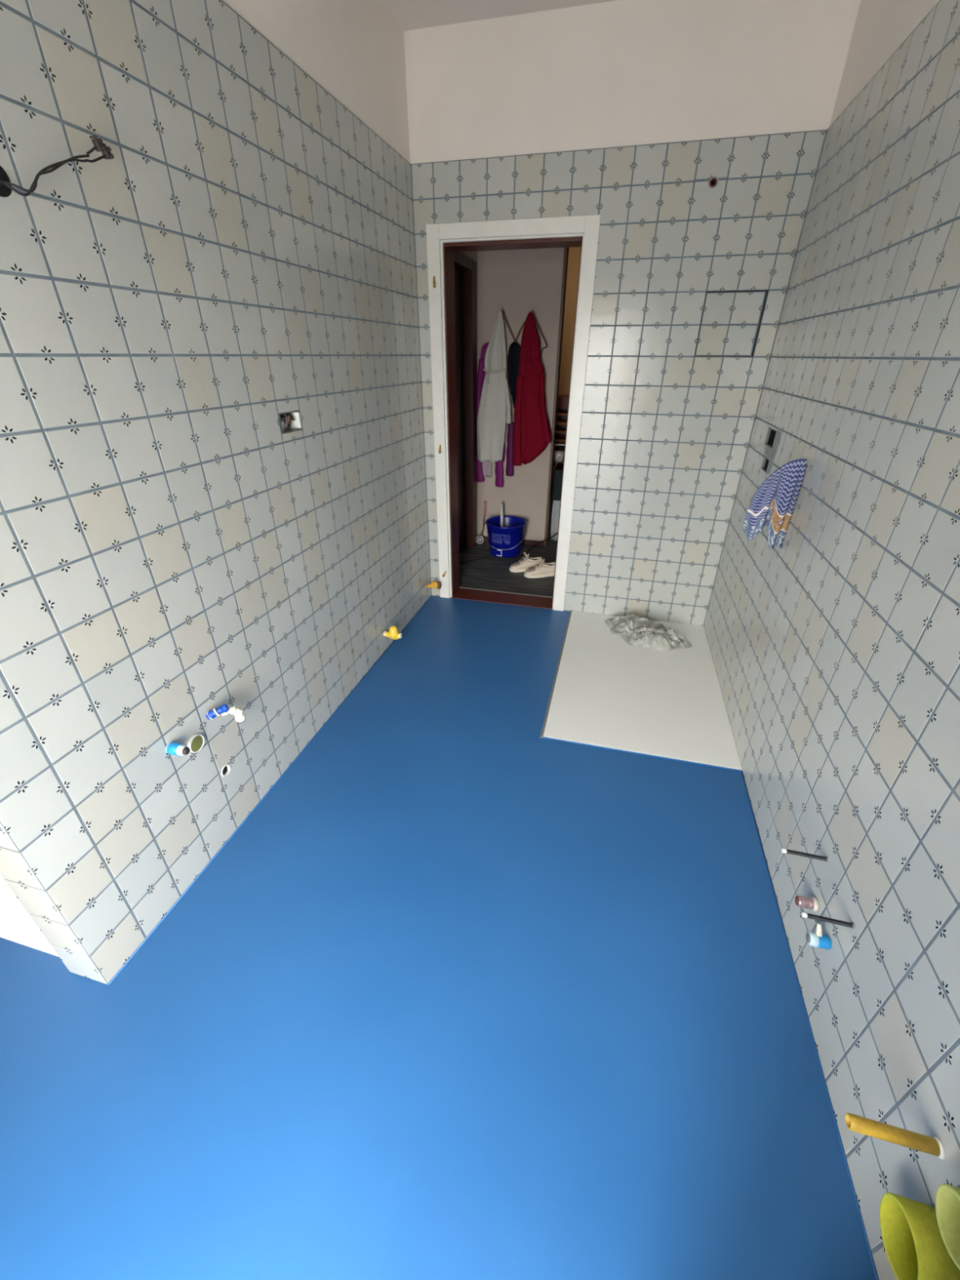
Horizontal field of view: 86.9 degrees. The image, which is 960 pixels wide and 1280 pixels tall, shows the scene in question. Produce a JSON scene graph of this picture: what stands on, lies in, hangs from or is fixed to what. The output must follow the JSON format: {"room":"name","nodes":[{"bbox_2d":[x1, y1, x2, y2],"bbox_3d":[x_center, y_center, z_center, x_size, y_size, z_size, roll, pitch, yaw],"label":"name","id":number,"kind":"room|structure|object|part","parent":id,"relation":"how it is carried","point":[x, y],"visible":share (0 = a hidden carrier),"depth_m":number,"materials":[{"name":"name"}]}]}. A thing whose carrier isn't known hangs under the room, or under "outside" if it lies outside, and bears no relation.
{"room":"unfinished bathroom","nodes":[
{"label":"unfinished bathroom","id":0,"kind":"room"},
{"bbox_2d":[0,875,58,956],"bbox_3d":[-1.807,-0.430,1.018,1.211,3.040,0.143,7,30,13],"label":"wall","id":1,"kind":"structure","parent":0,"point":[16,925],"depth_m":1.54,"materials":[{"name":"white paint"}]},
{"bbox_2d":[0,0,477,984],"bbox_3d":[-0.637,-1.335,2.603,0.143,3.110,4.321,7,30,13],"label":"wall","id":2,"kind":"structure","parent":0,"point":[243,256],"depth_m":1.55,"materials":[{"name":"white tile"}]},
{"bbox_2d":[0,165,12,197],"bbox_3d":[-0.992,-0.931,1.020,0.041,0.062,0.062,7,30,13],"label":"cable hole","id":3,"kind":"object","parent":2,"relation":"attached to","point":[5,191],"visible":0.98,"depth_m":1.03,"materials":[{"name":"black"}]},
{"bbox_2d":[0,134,114,196],"bbox_3d":[-0.914,-1.030,1.094,0.058,0.150,0.286,14,32,23],"label":"wires","id":4,"kind":"object","parent":2,"relation":"attached to","point":[99,146],"visible":1,"depth_m":1.11,"materials":[{"name":"black plastic"}]},
{"bbox_2d":[165,742,190,755],"bbox_3d":[-0.968,0.353,1.629,0.067,0.041,0.041,7,30,13],"label":"pipe","id":5,"kind":"object","parent":2,"relation":"attached to","point":[172,748],"visible":1,"depth_m":1.61,"materials":[{"name":"blue plastic"}]},
{"bbox_2d":[187,733,204,752],"bbox_3d":[-0.987,0.352,1.739,0.042,0.063,0.063,7,30,13],"label":"pipe","id":6,"kind":"object","parent":2,"relation":"attached to","point":[196,742],"visible":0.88,"depth_m":1.73,"materials":[{"name":"white plastic"}]},
{"bbox_3d":[-0.977,0.354,1.736,0.016,0.057,0.057,7,30,13],"label":"pipe lid","id":7,"kind":"part","parent":6,"relation":"part of","materials":[{"name":"green plastic"}]},
{"bbox_2d":[205,703,245,723],"bbox_3d":[-0.912,0.271,1.818,0.123,0.099,0.041,-23,37,-35],"label":"pipe","id":8,"kind":"object","parent":2,"relation":"attached to","point":[224,709],"visible":1,"depth_m":1.80,"materials":[{"name":"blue plastic"}]},
{"bbox_2d":[221,764,230,776],"bbox_3d":[-0.979,0.489,1.913,0.048,0.046,0.046,7,30,13],"label":"drain hole","id":9,"kind":"object","parent":2,"relation":"in","point":[224,770],"visible":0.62,"depth_m":1.91,"materials":[{"name":"white plastic"}]},
{"bbox_2d":[106,595,431,985],"bbox_3d":[-0.749,0.343,2.749,0.006,0.006,2.918,7,30,13],"label":"trim","id":10,"kind":"structure","parent":2,"relation":"attached to","point":[235,831],"depth_m":1.99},
{"bbox_2d":[278,410,302,433],"bbox_3d":[-0.779,-0.874,2.027,0.054,0.072,0.142,7,30,13],"label":"wall box","id":11,"kind":"object","parent":2,"relation":"attached to","point":[291,421],"visible":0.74,"depth_m":2.06,"materials":[{"name":"metal"}]},
{"bbox_3d":[-0.760,-0.903,2.079,0.048,0.062,0.012,7,30,13],"label":"mounting rail","id":12,"kind":"part","parent":11,"relation":"part of","materials":[{"name":"white plastic"}]},
{"bbox_2d":[383,625,402,639],"bbox_3d":[-0.546,-0.045,3.165,0.117,0.090,0.068,7,30,13],"label":"valve","id":13,"kind":"object","parent":2,"relation":"attached to","point":[393,633],"visible":1,"depth_m":3.15,"materials":[{"name":"plastic"}]},
{"bbox_2d":[426,581,440,589],"bbox_3d":[-0.352,-0.417,3.853,0.107,0.056,0.053,7,30,13],"label":"valve","id":14,"kind":"object","parent":2,"relation":"attached to","point":[434,584],"visible":1,"depth_m":3.83,"materials":[{"name":"plastic"}]},
{"bbox_2d":[0,595,875,1279],"bbox_3d":[-0.535,0.747,2.096,3.502,0.060,4.300,7,30,13],"label":"floor","id":15,"kind":"structure","parent":0,"point":[468,993],"depth_m":1.40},
{"bbox_2d":[540,610,742,771],"bbox_3d":[0.931,0.191,3.024,0.927,0.007,1.468,7,30,13],"label":"shower tray","id":16,"kind":"object","parent":15,"relation":"on","point":[609,692],"visible":1,"depth_m":2.78,"materials":[{"name":"white ceramic"}]},
{"bbox_2d":[604,613,692,650],"bbox_3d":[1.106,-0.074,3.382,0.606,0.105,0.348,17,33,27],"label":"plastic sheet","id":17,"kind":"object","parent":16,"relation":"on","point":[656,636],"visible":1,"depth_m":3.31,"materials":[{"name":"white plastic"}]},
{"bbox_2d":[382,0,617,31],"bbox_3d":[-0.548,-2.023,0.655,3.602,0.100,4.490,7,30,13],"label":"ceiling","id":18,"kind":"structure","parent":0,"point":[411,15],"depth_m":2.33,"materials":[{"name":"white paint"}]},
{"bbox_2d":[458,512,557,596],"bbox_3d":[1.448,-0.943,5.112,3.500,0.058,3.010,7,30,13],"label":"floor","id":19,"kind":"structure","parent":0,"point":[492,574],"depth_m":4.42,"materials":[{"name":"grey wood"}]},
{"bbox_2d":[475,501,486,543],"bbox_3d":[0.010,-1.156,4.998,0.096,0.414,0.086,7,30,13],"label":"paint roller","id":20,"kind":"object","parent":19,"relation":"on","point":[480,536],"visible":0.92,"depth_m":5.03,"materials":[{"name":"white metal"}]},
{"bbox_2d":[482,515,526,557],"bbox_3d":[0.243,-0.974,4.790,0.410,0.301,0.388,7,30,13],"label":"bucket","id":21,"kind":"object","parent":19,"relation":"on","point":[506,541],"visible":1,"depth_m":4.69,"materials":[{"name":"plastic"}]},
{"bbox_2d":[491,533,510,544],"bbox_3d":[0.189,-0.927,4.643,0.180,0.088,0.033,10,31,17],"label":"print","id":22,"kind":"object","parent":21,"relation":"attached to","point":[496,538],"depth_m":4.64},
{"bbox_2d":[500,503,503,527],"bbox_3d":[0.207,-1.065,4.804,0.028,0.426,0.193,-1,29,-2],"label":"stick","id":23,"kind":"object","parent":21,"relation":"in","point":[501,504],"visible":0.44,"depth_m":4.78,"materials":[{"name":"white plastic"}]},
{"bbox_2d":[459,533,557,563],"bbox_3d":[0.525,-0.913,4.864,1.558,0.126,0.151,-15,33,-26],"label":"cable","id":24,"kind":"object","parent":19,"relation":"on","point":[556,533],"visible":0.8,"depth_m":4.71,"materials":[{"name":"black rubber"}]},
{"bbox_2d":[509,551,542,572],"bbox_3d":[0.401,-0.679,4.407,0.290,0.165,0.106,-4,30,-7],"label":"sneaker","id":25,"kind":"object","parent":19,"relation":"on","point":[525,564],"visible":0.91,"depth_m":4.39,"materials":[{"name":"beige fabric"}]},
{"bbox_3d":[0.314,-0.660,4.403,0.075,0.041,0.072,-4,30,-7],"label":"toe panel","id":26,"kind":"part","parent":25,"relation":"part of","materials":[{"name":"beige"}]},
{"bbox_2d":[524,557,555,578],"bbox_3d":[0.520,-0.615,4.295,0.290,0.165,0.106,-5,30,-9],"label":"sneaker","id":27,"kind":"object","parent":19,"relation":"on","point":[544,569],"visible":0.88,"depth_m":4.28,"materials":[{"name":"beige fabric"}]},
{"bbox_3d":[0.434,-0.594,4.288,0.075,0.041,0.072,-5,30,-9],"label":"toe panel","id":28,"kind":"part","parent":27,"relation":"part of","materials":[{"name":"beige fabric"}]},
{"bbox_2d":[551,499,560,540],"bbox_3d":[0.771,-1.198,5.101,0.109,0.411,0.043,7,30,13],"label":"bag","id":29,"kind":"object","parent":19,"relation":"on","point":[556,504],"visible":0.67,"depth_m":5.08,"materials":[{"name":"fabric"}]},
{"bbox_2d":[548,441,564,529],"bbox_3d":[0.820,-1.526,5.148,0.214,0.917,0.267,7,30,13],"label":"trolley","id":30,"kind":"object","parent":19,"relation":"on","point":[556,445],"visible":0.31,"depth_m":5.02,"materials":[{"name":"black metal"}]},
{"bbox_3d":[0.754,-1.593,5.282,0.011,0.901,0.011,-10,31,-17],"label":"leg","id":31,"kind":"part","parent":30,"relation":"part of","materials":[{"name":"metal"}]},
{"bbox_2d":[550,469,563,512],"bbox_3d":[0.767,-1.463,5.020,0.125,0.430,0.028,7,30,13],"label":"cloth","id":32,"kind":"object","parent":30,"relation":"hanging from","point":[557,473],"visible":0.57,"depth_m":4.99,"materials":[{"name":"fabric"}]},
{"bbox_3d":[0.790,-1.739,4.893,0.207,0.297,0.023,7,30,13],"label":"rail","id":33,"kind":"part","parent":30,"relation":"part of","materials":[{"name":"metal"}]},
{"bbox_2d":[554,450,564,461],"bbox_3d":[0.770,-1.791,4.938,0.100,0.085,0.100,7,30,13],"label":"glass bowl","id":34,"kind":"object","parent":30,"relation":"on","point":[557,453],"visible":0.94,"depth_m":4.91,"materials":[{"name":"clear glass"}]},
{"bbox_2d":[554,395,568,471],"bbox_3d":[0.980,-2.135,5.877,0.520,1.260,0.345,7,30,13],"label":"rack","id":35,"kind":"object","parent":19,"relation":"on","point":[562,404],"visible":0.05,"depth_m":5.66,"materials":[{"name":"orange wood"}]},
{"bbox_2d":[476,247,564,541],"bbox_3d":[0.176,-2.159,4.529,0.985,2.620,0.120,7,30,13],"label":"wall","id":36,"kind":"structure","parent":0,"point":[518,282],"depth_m":4.18,"materials":[{"name":"paint"}]},
{"bbox_2d":[476,535,544,546],"bbox_3d":[0.300,-0.991,5.069,0.685,0.055,0.014,7,30,13],"label":"baseboard","id":37,"kind":"structure","parent":36,"relation":"attached to","point":[526,542],"depth_m":5.02,"materials":[{"name":"brown wood"}]},
{"bbox_2d":[543,247,568,546],"bbox_3d":[0.664,-2.095,4.420,0.022,2.620,0.132,7,30,13],"label":"trim","id":38,"kind":"structure","parent":36,"relation":"attached to","point":[566,249],"depth_m":4.33,"materials":[{"name":"wood"}]},
{"bbox_2d":[558,246,581,395],"bbox_3d":[1.796,-2.759,5.605,3.500,2.620,0.120,7,30,13],"label":"wall","id":39,"kind":"structure","parent":0,"point":[574,256],"depth_m":5.41,"materials":[{"name":"beige paint"}]},
{"bbox_2d":[403,0,861,625],"bbox_3d":[0.597,-1.608,3.095,2.362,3.110,0.191,7,30,13],"label":"wall","id":40,"kind":"structure","parent":0,"point":[624,113],"depth_m":2.59,"materials":[{"name":"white tile"}]},
{"bbox_2d":[426,214,600,611],"bbox_3d":[0.183,-1.310,3.381,0.959,2.307,0.242,7,30,13],"label":"door frame","id":41,"kind":"structure","parent":40,"relation":"in","point":[442,326],"depth_m":3.10,"materials":[{"name":"white paint"}]},
{"bbox_2d":[453,252,476,552],"bbox_3d":[-0.230,-1.715,4.079,0.126,2.285,1.115,7,30,13],"label":"door","id":42,"kind":"structure","parent":41,"relation":"attached to","point":[464,268],"depth_m":4.30,"materials":[{"name":"brown wood"}]},
{"bbox_2d":[708,176,718,188],"bbox_3d":[1.142,-2.239,2.481,0.048,0.048,0.034,7,30,13],"label":"pipe","id":43,"kind":"object","parent":40,"relation":"attached to","point":[713,184],"visible":1,"depth_m":2.47,"materials":[{"name":"black plastic"}]},
{"bbox_2d":[694,291,766,355],"bbox_3d":[1.346,-1.702,2.734,0.288,0.291,0.034,7,30,13],"label":"access hatch","id":44,"kind":"object","parent":40,"relation":"attached to","point":[730,321],"visible":1,"depth_m":2.72,"materials":[{"name":"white tile"}]},
{"bbox_2d":[703,0,959,1279],"bbox_3d":[1.122,-0.452,1.047,0.141,3.110,4.100,7,30,13],"label":"wall","id":45,"kind":"structure","parent":0,"point":[835,649],"depth_m":1.44,"materials":[{"name":"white tile"}]},
{"bbox_2d":[760,455,769,472],"bbox_3d":[1.484,-0.889,2.566,0.072,0.063,0.116,7,30,13],"label":"box","id":46,"kind":"object","parent":45,"relation":"attached to","point":[766,460],"visible":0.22,"depth_m":2.61,"materials":[{"name":"grey plastic"}]},
{"bbox_2d":[764,426,777,448],"bbox_3d":[1.493,-1.012,2.535,0.072,0.083,0.166,7,30,13],"label":"box","id":47,"kind":"object","parent":45,"relation":"attached to","point":[771,433],"visible":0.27,"depth_m":2.60,"materials":[{"name":"grey plastic"}]},
{"bbox_2d":[742,458,807,550],"bbox_3d":[1.210,-0.567,2.107,0.175,0.362,0.123,5,30,8],"label":"towel","id":48,"kind":"object","parent":45,"relation":"hanging from","point":[772,505],"visible":1,"depth_m":2.08,"materials":[{"name":"blue fabric"}]},
{"bbox_2d":[782,848,828,862],"bbox_3d":[0.944,0.624,1.472,0.118,0.017,0.017,7,30,13],"label":"stud","id":49,"kind":"object","parent":45,"relation":"attached to","point":[784,850],"visible":1,"depth_m":1.47,"materials":[{"name":"metal"}]},
{"bbox_2d":[795,894,818,911],"bbox_3d":[0.963,0.775,1.494,0.052,0.040,0.040,7,30,13],"label":"plug","id":50,"kind":"object","parent":45,"relation":"attached to","point":[810,903],"visible":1,"depth_m":1.48,"materials":[{"name":"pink plastic"}]},
{"bbox_2d":[742,771,879,1279],"bbox_3d":[0.869,1.214,1.216,0.006,0.006,2.580,7,30,13],"label":"trim","id":51,"kind":"structure","parent":45,"relation":"attached to","point":[775,898],"depth_m":1.34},
{"bbox_2d":[805,923,831,950],"bbox_3d":[0.934,0.816,1.394,0.053,0.063,0.043,7,30,13],"label":"plug","id":52,"kind":"object","parent":45,"relation":"attached to","point":[817,939],"visible":1,"depth_m":1.39,"materials":[{"name":"blue plastic"}]},
{"bbox_2d":[801,911,854,928],"bbox_3d":[0.892,0.719,1.300,0.118,0.017,0.017,7,30,13],"label":"stud","id":53,"kind":"object","parent":45,"relation":"attached to","point":[804,914],"visible":1,"depth_m":1.30,"materials":[{"name":"metal"}]},
{"bbox_2d":[844,1112,945,1159],"bbox_3d":[0.769,0.921,0.943,0.150,0.030,0.030,7,30,13],"label":"pipe","id":54,"kind":"object","parent":45,"relation":"attached to","point":[878,1130],"visible":1,"depth_m":0.94,"materials":[{"name":"yellow plastic"}]},
{"bbox_2d":[879,1192,959,1279],"bbox_3d":[0.782,1.083,0.902,0.065,0.122,0.122,7,30,13],"label":"foam sleeve","id":55,"kind":"object","parent":45,"relation":"attached to","point":[915,1248],"visible":0.92,"depth_m":0.91,"materials":[{"name":"yellow plastic"}]},
{"bbox_2d":[935,1183,959,1269],"bbox_3d":[0.777,0.925,0.786,0.065,0.100,0.100,7,30,13],"label":"foam sleeve","id":56,"kind":"object","parent":45,"relation":"attached to","point":[947,1196],"visible":1,"depth_m":0.82,"materials":[{"name":"plastic"}]},
{"bbox_3d":[0.421,-2.631,4.067,0.024,0.030,0.087,7,30,13],"label":"coat hook","id":57,"kind":"object","parent":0,"visible":0},
{"bbox_2d":[512,312,551,466],"bbox_3d":[0.464,-2.083,4.286,0.343,1.162,0.157,7,30,13],"label":"coat","id":58,"kind":"object","parent":57,"relation":"hanging from","point":[531,436],"visible":1,"depth_m":4.29,"materials":[{"name":"fabric"}]},
{"bbox_2d":[520,312,541,363],"bbox_3d":[0.417,-2.442,4.101,0.184,0.355,0.103,7,30,13],"label":"hood","id":59,"kind":"object","parent":58,"relation":"attached to","point":[530,350],"depth_m":4.10,"materials":[{"name":"fabric"}]},
{"bbox_3d":[0.183,-2.671,4.116,0.024,0.030,0.087,7,30,13],"label":"coat hook","id":60,"kind":"object","parent":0,"visible":0},
{"bbox_2d":[476,311,511,462],"bbox_3d":[0.124,-2.128,4.337,0.314,1.155,0.101,7,30,13],"label":"coat","id":61,"kind":"object","parent":60,"relation":"hanging from","point":[492,419],"visible":1,"depth_m":4.35,"materials":[{"name":"grey fabric"}]},
{"bbox_2d":[484,311,506,373],"bbox_3d":[0.129,-2.439,4.170,0.193,0.450,0.086,7,30,13],"label":"hood","id":62,"kind":"object","parent":61,"relation":"attached to","point":[495,362],"depth_m":4.18,"materials":[{"name":"grey fabric"}]},
{"bbox_2d":[476,339,513,487],"bbox_3d":[0.136,-2.067,4.469,0.373,1.390,0.082,7,30,13],"label":"jacket","id":63,"kind":"object","parent":60,"relation":"hanging from","point":[483,468],"visible":0.44,"depth_m":4.64,"materials":[{"name":"fabric"}]},
{"bbox_2d":[502,311,525,408],"bbox_3d":[0.274,-2.336,4.266,0.205,0.727,0.049,5,30,8],"label":"bag","id":64,"kind":"object","parent":60,"relation":"hanging from","point":[513,355],"visible":0.75,"depth_m":4.27,"materials":[{"name":"black fabric"}]}
]}

